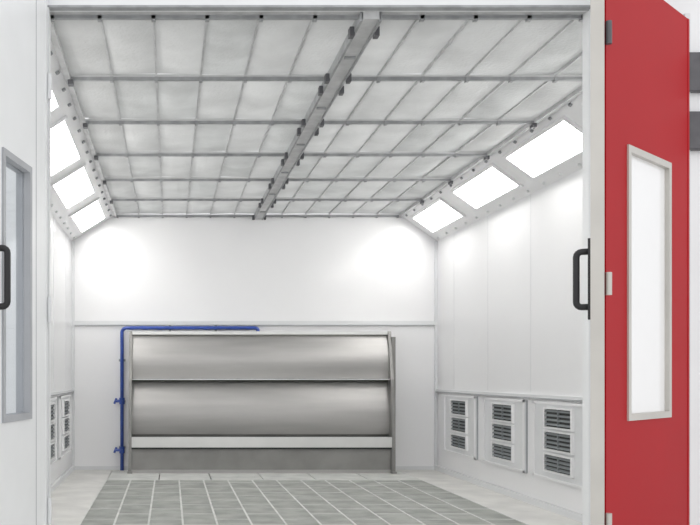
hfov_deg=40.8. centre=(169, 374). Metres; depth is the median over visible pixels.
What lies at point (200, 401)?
unit
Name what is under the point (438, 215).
light panel
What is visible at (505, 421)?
air vent
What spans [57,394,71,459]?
air vent
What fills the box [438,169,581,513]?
wall
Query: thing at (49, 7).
door frame
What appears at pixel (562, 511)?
baseboard
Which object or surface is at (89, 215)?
light panel
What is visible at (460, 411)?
air vent
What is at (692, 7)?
wall
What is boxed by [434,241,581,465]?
trim
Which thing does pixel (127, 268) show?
wall
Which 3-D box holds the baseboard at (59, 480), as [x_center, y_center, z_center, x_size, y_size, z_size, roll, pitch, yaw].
[-1.062,1.015,7.195,0.030,0.050,5.550,0,0,0]
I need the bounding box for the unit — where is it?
[127,331,396,473]
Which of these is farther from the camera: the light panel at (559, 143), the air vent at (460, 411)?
the air vent at (460, 411)
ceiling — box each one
[51,42,112,240]
[402,94,581,240]
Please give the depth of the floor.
7.54 m
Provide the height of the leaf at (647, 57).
2.680 m
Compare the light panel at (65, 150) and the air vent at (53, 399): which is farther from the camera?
the air vent at (53, 399)
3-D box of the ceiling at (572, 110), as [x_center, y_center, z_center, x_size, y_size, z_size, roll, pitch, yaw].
[2.731,-1.695,7.210,0.407,0.450,5.580,0,0,0]
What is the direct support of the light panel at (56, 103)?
attached to the ceiling at (68, 109)
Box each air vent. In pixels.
[51,397,56,465]
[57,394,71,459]
[444,394,477,459]
[483,397,527,472]
[532,401,581,488]
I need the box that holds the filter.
[53,20,581,214]
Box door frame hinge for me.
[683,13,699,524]
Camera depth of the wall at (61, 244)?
9.03 m
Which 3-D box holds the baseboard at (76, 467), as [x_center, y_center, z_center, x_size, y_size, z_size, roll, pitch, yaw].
[0.928,1.020,9.990,3.951,0.040,0.020,0,0,0]
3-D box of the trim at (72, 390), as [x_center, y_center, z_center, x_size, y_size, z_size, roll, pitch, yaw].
[-1.062,-0.215,7.210,0.030,2.510,5.580,0,0,0]
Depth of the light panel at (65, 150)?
6.59 m
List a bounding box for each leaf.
[573,0,604,524]
[605,0,688,524]
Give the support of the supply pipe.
attached to the wall at (127, 268)
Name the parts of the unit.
curved panel, curved panel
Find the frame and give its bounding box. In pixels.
[50,12,584,219]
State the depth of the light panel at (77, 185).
7.81 m
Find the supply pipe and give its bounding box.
[113,325,259,469]
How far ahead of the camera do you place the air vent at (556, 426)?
6.82 m
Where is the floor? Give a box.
[51,470,581,524]
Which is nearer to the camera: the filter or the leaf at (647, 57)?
the leaf at (647, 57)
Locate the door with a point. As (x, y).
(25, 82)
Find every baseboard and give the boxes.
[51,465,73,492]
[75,466,434,469]
[435,465,581,521]
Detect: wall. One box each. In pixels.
[6,0,699,524]
[51,213,71,483]
[73,213,435,465]
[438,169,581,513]
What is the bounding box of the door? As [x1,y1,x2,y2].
[0,0,51,524]
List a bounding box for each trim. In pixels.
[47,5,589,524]
[51,241,74,469]
[75,321,434,325]
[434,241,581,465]
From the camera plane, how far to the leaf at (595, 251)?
3.57 m
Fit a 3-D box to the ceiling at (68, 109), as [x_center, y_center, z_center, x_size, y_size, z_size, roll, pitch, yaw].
[-0.841,-1.695,7.210,0.473,0.450,5.580,0,0,0]
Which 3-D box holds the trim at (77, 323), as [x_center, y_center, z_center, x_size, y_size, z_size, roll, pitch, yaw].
[0.928,-0.568,9.989,4.011,0.050,0.022,0,0,0]
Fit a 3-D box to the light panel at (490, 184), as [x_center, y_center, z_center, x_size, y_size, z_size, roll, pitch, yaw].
[2.717,-1.613,7.870,0.267,0.198,1.076,0,0,0]
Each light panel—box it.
[51,80,62,112]
[51,116,82,176]
[51,163,96,210]
[69,197,106,233]
[411,197,465,233]
[450,163,523,210]
[502,115,581,179]

